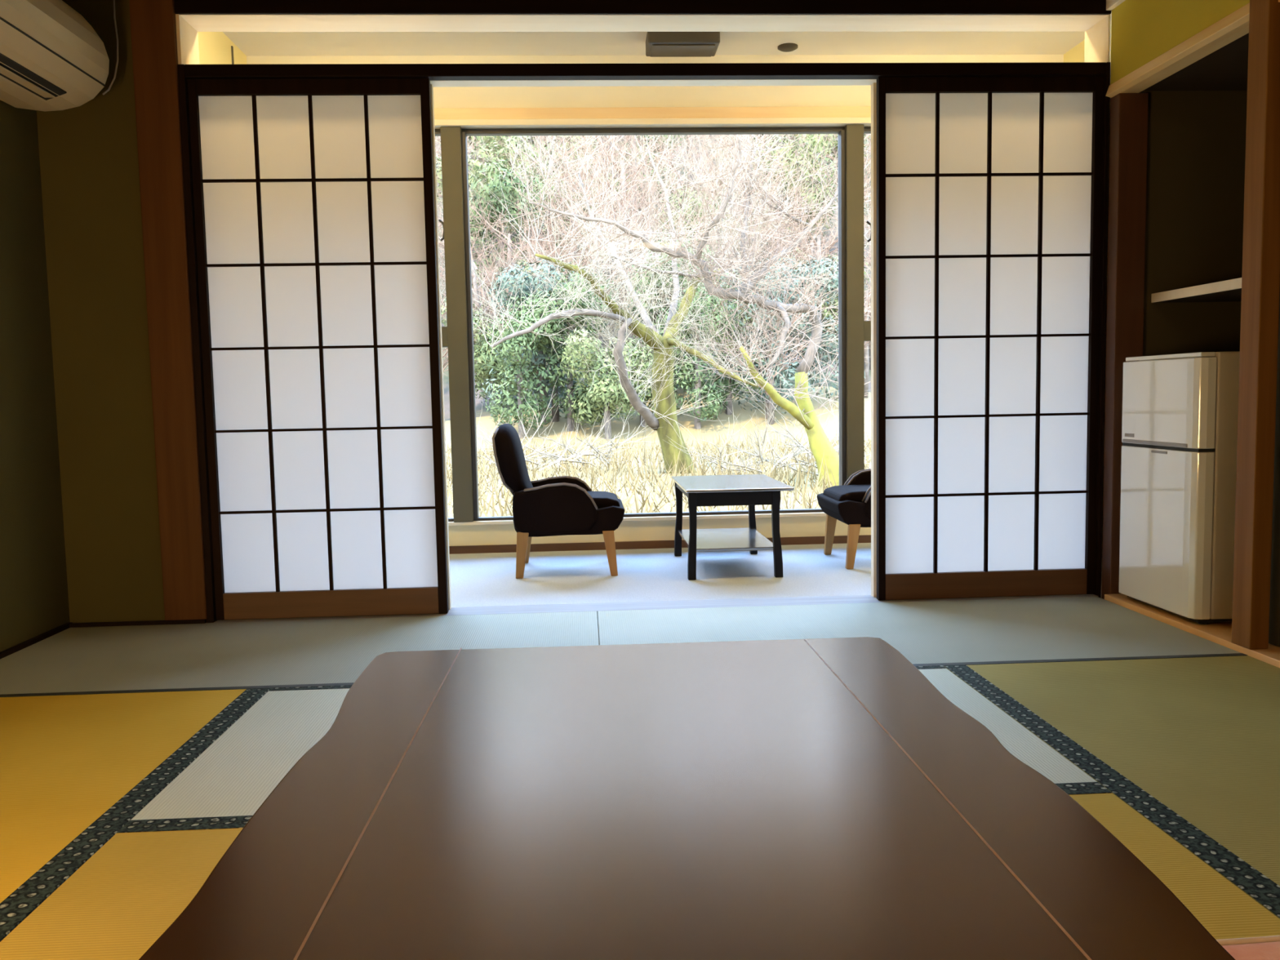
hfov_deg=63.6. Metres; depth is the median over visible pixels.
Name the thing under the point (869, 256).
bare tree
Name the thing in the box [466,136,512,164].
evergreen tree
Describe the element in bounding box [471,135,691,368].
bare tree
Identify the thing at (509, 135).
bare tree
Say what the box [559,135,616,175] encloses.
bare tree
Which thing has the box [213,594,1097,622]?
threshold
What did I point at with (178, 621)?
baseboard
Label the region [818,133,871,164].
bare tree
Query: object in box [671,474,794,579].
coffee table
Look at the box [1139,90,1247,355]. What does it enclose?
wall
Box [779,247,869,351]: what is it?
evergreen tree
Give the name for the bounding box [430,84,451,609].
trim
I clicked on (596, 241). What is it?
bare tree
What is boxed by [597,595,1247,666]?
mat
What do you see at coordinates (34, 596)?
wall
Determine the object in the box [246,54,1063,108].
wall
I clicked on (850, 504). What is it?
armchair
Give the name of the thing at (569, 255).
evergreen tree
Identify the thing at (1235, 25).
lintel
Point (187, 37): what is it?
trim
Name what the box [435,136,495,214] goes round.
bare tree
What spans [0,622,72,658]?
baseboard
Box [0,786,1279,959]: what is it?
mat
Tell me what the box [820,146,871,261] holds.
bare tree
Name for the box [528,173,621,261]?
bare tree
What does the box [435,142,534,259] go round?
evergreen tree
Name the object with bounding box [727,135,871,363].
bare tree
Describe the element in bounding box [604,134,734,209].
bare tree
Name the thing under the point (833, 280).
evergreen tree
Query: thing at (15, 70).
outlet
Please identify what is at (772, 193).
bare tree
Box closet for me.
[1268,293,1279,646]
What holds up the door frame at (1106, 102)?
attached to the wall at (1142, 31)
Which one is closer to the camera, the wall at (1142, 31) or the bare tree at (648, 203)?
the wall at (1142, 31)
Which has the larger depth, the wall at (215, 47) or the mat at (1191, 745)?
the wall at (215, 47)
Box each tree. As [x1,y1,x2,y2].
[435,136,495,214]
[435,137,484,174]
[435,137,486,275]
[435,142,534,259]
[436,135,574,264]
[436,171,584,356]
[437,182,522,324]
[437,188,479,300]
[438,133,871,488]
[438,182,523,386]
[439,134,808,473]
[439,257,482,357]
[440,224,508,376]
[440,298,548,406]
[444,160,547,328]
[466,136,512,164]
[468,135,534,173]
[469,135,623,234]
[470,231,651,422]
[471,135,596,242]
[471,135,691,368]
[471,191,643,397]
[475,135,641,391]
[477,290,567,438]
[479,258,587,424]
[480,135,641,271]
[506,135,628,249]
[506,255,593,336]
[510,135,615,173]
[514,263,617,431]
[515,134,685,345]
[515,134,727,309]
[528,134,695,319]
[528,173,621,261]
[537,135,696,281]
[537,177,684,347]
[556,326,653,439]
[557,134,724,245]
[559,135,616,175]
[565,134,681,244]
[583,165,737,337]
[586,240,667,351]
[599,176,768,376]
[599,330,682,426]
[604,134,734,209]
[607,134,759,292]
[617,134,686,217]
[620,134,657,173]
[626,231,716,395]
[642,134,776,243]
[649,281,740,429]
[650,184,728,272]
[661,134,777,282]
[670,138,836,321]
[675,133,838,274]
[685,267,777,414]
[702,133,871,264]
[702,136,806,355]
[703,220,868,424]
[715,258,819,418]
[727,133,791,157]
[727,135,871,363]
[728,181,870,332]
[744,134,791,184]
[752,133,837,178]
[752,133,838,257]
[760,133,837,168]
[760,253,866,400]
[764,133,871,222]
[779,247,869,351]
[804,133,870,183]
[807,135,871,369]
[811,235,871,398]
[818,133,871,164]
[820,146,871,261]
[822,212,871,320]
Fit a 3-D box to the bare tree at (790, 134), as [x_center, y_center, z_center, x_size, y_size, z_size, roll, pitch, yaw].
[7.664,-18.631,49.843,7.987,10.674,8.909,-1,5,-4]
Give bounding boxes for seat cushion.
[587,491,619,508]
[822,483,871,502]
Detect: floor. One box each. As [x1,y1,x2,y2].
[449,542,871,607]
[1104,593,1279,667]
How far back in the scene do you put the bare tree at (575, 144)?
36.81 m
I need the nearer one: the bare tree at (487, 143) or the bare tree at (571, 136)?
the bare tree at (571, 136)
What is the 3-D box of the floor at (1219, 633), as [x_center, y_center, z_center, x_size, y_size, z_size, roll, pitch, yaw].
[2.260,0.677,0.831,0.832,0.068,5.900,-1,5,-3]
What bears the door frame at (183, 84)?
attached to the wall at (88, 152)
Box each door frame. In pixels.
[177,64,216,622]
[1093,62,1110,598]
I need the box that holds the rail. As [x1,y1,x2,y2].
[1106,0,1125,10]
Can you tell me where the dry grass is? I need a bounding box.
[445,424,871,517]
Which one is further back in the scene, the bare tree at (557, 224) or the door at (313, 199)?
the bare tree at (557, 224)
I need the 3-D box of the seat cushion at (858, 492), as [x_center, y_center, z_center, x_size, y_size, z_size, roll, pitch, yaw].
[1.107,0.060,4.848,0.426,0.060,0.336,-1,5,-3]
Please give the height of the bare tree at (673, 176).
6.088 m
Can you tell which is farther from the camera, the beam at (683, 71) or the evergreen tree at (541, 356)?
the evergreen tree at (541, 356)
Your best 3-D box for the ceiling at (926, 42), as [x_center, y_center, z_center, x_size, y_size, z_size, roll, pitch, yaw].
[0.154,-2.146,4.501,4.320,0.130,1.570,-1,5,-3]
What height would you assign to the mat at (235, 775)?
0.050 m
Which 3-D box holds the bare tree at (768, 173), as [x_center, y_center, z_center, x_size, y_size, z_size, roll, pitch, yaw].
[4.554,-12.008,40.949,7.824,8.261,7.265,0,5,14]
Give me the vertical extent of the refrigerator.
0.850 m
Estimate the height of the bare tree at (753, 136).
9.538 m
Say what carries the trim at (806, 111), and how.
attached to the wall at (680, 95)
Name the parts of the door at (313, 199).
rail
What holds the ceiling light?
attached to the ceiling at (926, 42)
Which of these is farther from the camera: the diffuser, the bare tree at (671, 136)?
the bare tree at (671, 136)
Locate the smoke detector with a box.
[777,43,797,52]
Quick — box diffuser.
[649,44,715,57]
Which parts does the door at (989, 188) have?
rail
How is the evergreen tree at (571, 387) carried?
on the hillside
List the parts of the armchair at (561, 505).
backrest, leg, leg, armrest, armrest, seat, leg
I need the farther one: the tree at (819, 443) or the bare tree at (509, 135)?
the bare tree at (509, 135)
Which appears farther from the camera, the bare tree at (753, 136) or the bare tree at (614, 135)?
the bare tree at (753, 136)
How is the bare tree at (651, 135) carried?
on the hillside
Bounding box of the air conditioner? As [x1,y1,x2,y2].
[0,0,109,111]
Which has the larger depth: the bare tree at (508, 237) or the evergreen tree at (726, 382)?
the bare tree at (508, 237)
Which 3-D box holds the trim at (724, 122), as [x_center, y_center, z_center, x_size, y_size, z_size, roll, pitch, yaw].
[0.124,-1.803,5.223,4.120,0.030,0.105,-1,5,-3]
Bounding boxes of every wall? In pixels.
[0,100,70,652]
[36,0,1111,622]
[197,31,246,64]
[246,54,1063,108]
[448,515,871,546]
[1063,40,1084,62]
[1110,0,1249,84]
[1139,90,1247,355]
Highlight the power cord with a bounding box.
[102,0,118,94]
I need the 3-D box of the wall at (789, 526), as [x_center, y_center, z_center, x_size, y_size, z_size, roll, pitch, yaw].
[0.162,0.286,5.448,4.120,0.168,0.120,-1,5,-3]
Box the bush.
[445,378,657,474]
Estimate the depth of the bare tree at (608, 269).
31.92 m
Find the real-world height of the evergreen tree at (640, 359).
2.700 m
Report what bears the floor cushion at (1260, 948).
on the mat at (122, 900)
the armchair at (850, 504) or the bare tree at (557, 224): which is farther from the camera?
the bare tree at (557, 224)
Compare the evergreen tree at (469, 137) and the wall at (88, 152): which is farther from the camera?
the evergreen tree at (469, 137)
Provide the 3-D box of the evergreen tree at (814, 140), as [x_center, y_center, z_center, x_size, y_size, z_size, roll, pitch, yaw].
[6.808,-11.889,43.818,3.748,5.785,5.215,1,5,23]
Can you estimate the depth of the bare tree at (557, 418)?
26.81 m
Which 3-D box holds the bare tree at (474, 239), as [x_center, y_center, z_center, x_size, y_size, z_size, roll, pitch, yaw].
[-5.418,-6.328,32.419,6.987,7.353,4.975,-5,6,-40]
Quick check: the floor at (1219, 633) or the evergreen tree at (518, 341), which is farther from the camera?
the evergreen tree at (518, 341)
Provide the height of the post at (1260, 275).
2.382 m
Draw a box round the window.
[435,124,871,522]
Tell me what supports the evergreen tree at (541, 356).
on the hillside
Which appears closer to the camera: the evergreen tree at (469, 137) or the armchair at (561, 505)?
the armchair at (561, 505)
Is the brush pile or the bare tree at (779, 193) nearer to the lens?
the brush pile
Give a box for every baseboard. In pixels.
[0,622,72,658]
[69,618,206,627]
[448,534,871,554]
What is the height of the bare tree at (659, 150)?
7.221 m
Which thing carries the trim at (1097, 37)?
attached to the wall at (1142, 31)
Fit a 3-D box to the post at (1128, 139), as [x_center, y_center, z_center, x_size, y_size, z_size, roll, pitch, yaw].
[1.741,-0.438,3.708,0.105,1.838,0.064,-1,5,-3]
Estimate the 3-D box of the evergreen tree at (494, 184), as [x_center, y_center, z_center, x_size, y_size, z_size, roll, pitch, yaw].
[-4.773,-7.540,35.156,3.207,6.077,3.506,-4,6,-36]
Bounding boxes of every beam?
[184,62,1106,80]
[430,79,876,87]
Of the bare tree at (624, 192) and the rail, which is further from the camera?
the bare tree at (624, 192)
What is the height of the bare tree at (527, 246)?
5.975 m
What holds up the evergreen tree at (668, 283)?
on the hillside
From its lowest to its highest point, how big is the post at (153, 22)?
2.450 m
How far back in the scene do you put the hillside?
26.14 m
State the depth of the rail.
3.60 m
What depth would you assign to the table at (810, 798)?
1.02 m
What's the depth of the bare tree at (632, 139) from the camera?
41.24 m
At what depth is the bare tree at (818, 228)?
33.77 m
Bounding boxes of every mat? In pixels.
[0,611,599,697]
[0,688,270,942]
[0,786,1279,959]
[123,665,1104,826]
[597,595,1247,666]
[943,655,1279,919]
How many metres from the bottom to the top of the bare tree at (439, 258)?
6.329 m
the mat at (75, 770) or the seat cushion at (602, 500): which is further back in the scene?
the seat cushion at (602, 500)
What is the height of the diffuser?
0.008 m
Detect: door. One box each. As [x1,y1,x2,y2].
[186,78,448,620]
[876,76,1103,599]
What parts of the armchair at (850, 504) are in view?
leg, seat, leg, armrest, armrest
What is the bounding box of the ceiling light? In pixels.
[645,31,719,57]
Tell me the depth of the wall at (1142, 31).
3.38 m
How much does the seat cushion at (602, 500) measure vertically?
0.060 m
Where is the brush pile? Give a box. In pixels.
[662,390,871,475]
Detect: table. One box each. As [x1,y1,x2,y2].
[138,636,1235,959]
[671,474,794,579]
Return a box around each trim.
[175,13,199,64]
[179,14,1107,31]
[231,45,234,64]
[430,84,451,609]
[434,106,871,119]
[434,117,871,128]
[871,82,876,597]
[1084,14,1110,62]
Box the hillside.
[435,133,871,517]
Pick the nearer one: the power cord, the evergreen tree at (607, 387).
the power cord
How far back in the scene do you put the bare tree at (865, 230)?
34.20 m
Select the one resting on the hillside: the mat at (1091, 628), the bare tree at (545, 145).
the bare tree at (545, 145)
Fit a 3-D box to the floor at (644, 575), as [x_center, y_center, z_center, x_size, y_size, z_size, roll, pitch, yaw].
[0.207,0.479,4.662,4.320,0.130,1.580,-1,5,-3]
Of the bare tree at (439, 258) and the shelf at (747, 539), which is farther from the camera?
the bare tree at (439, 258)
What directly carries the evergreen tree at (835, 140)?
on the hillside
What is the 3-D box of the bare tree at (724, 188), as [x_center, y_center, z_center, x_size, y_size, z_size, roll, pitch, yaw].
[1.990,-8.912,34.404,5.637,7.532,6.287,1,5,26]
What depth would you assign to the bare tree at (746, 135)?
49.99 m
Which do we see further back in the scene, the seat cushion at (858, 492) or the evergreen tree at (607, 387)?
the evergreen tree at (607, 387)
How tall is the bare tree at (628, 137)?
6.815 m
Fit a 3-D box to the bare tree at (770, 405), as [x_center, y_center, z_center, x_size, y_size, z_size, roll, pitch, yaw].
[3.679,-3.821,25.254,3.603,5.325,5.060,1,5,26]
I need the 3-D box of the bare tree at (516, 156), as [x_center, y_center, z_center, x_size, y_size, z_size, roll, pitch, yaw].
[-5.345,-11.026,38.649,6.120,7.333,5.487,0,5,15]
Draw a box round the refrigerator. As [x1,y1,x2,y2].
[1118,351,1239,624]
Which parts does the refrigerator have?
door handle, door handle, door, door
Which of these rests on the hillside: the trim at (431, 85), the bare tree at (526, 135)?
the bare tree at (526, 135)
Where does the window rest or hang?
in the wall at (789, 526)
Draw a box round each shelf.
[678,527,773,551]
[1151,277,1241,302]
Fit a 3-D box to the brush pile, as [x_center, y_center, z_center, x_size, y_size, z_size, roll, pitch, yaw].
[2.129,-0.534,15.150,3.611,1.743,2.882,-1,5,-1]
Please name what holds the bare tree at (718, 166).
on the hillside
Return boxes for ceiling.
[222,31,1084,56]
[1143,32,1248,90]
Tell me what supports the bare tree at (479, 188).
on the hillside
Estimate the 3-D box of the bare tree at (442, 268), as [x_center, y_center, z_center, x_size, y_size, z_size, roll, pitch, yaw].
[-6.739,-7.275,34.436,5.140,7.598,7.220,0,5,8]
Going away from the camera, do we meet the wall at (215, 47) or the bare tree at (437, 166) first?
the wall at (215, 47)
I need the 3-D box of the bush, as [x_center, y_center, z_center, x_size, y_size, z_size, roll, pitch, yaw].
[-1.448,-0.803,16.804,3.792,1.816,2.860,-1,5,2]
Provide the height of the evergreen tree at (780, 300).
4.207 m
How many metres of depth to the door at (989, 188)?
3.74 m
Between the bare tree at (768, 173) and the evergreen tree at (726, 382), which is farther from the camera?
the bare tree at (768, 173)
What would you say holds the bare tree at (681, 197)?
on the hillside
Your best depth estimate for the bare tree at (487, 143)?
41.30 m
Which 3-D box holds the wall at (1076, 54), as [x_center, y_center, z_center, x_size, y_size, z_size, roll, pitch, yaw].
[2.286,-0.937,4.685,0.100,2.650,1.630,-1,5,-3]
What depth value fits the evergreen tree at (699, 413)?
25.19 m
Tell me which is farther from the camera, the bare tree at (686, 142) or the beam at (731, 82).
the bare tree at (686, 142)
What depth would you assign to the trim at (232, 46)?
4.86 m
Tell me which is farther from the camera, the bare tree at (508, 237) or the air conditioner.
the bare tree at (508, 237)
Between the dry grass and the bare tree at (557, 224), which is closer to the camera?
the dry grass
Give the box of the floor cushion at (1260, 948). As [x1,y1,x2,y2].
[1216,935,1279,959]
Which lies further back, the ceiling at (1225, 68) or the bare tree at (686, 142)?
the bare tree at (686, 142)
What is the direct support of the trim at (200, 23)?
attached to the wall
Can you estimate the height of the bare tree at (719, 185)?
8.427 m
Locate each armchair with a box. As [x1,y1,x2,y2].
[492,423,624,578]
[817,468,871,568]
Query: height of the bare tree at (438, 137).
8.376 m
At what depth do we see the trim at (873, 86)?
3.79 m
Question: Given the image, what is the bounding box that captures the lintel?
[1105,2,1249,97]
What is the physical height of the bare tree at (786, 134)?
9.115 m
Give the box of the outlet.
[0,53,66,100]
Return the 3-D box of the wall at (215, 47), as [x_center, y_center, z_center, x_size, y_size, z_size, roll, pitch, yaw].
[-1.927,-0.838,4.464,0.100,2.650,1.630,-1,5,-3]
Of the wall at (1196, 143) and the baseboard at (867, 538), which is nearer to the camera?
the wall at (1196, 143)
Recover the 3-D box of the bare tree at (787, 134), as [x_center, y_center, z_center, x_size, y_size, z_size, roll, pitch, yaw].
[7.114,-17.201,48.818,7.090,8.063,7.636,-1,5,-3]
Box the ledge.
[448,511,826,525]
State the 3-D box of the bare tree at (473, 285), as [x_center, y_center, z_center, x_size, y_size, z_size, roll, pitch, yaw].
[-5.074,-4.145,28.058,5.380,5.662,3.830,3,6,42]
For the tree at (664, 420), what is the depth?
15.37 m
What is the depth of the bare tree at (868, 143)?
42.38 m
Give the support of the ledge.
on the wall at (789, 526)
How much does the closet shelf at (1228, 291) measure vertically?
0.032 m
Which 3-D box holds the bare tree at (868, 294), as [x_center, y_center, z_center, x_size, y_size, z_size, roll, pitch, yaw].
[5.928,-4.480,28.488,4.491,4.742,4.170,-1,5,-2]
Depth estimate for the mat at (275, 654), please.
3.23 m
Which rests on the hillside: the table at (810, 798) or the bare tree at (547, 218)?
the bare tree at (547, 218)
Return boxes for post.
[128,0,207,622]
[1101,93,1148,599]
[1231,0,1279,649]

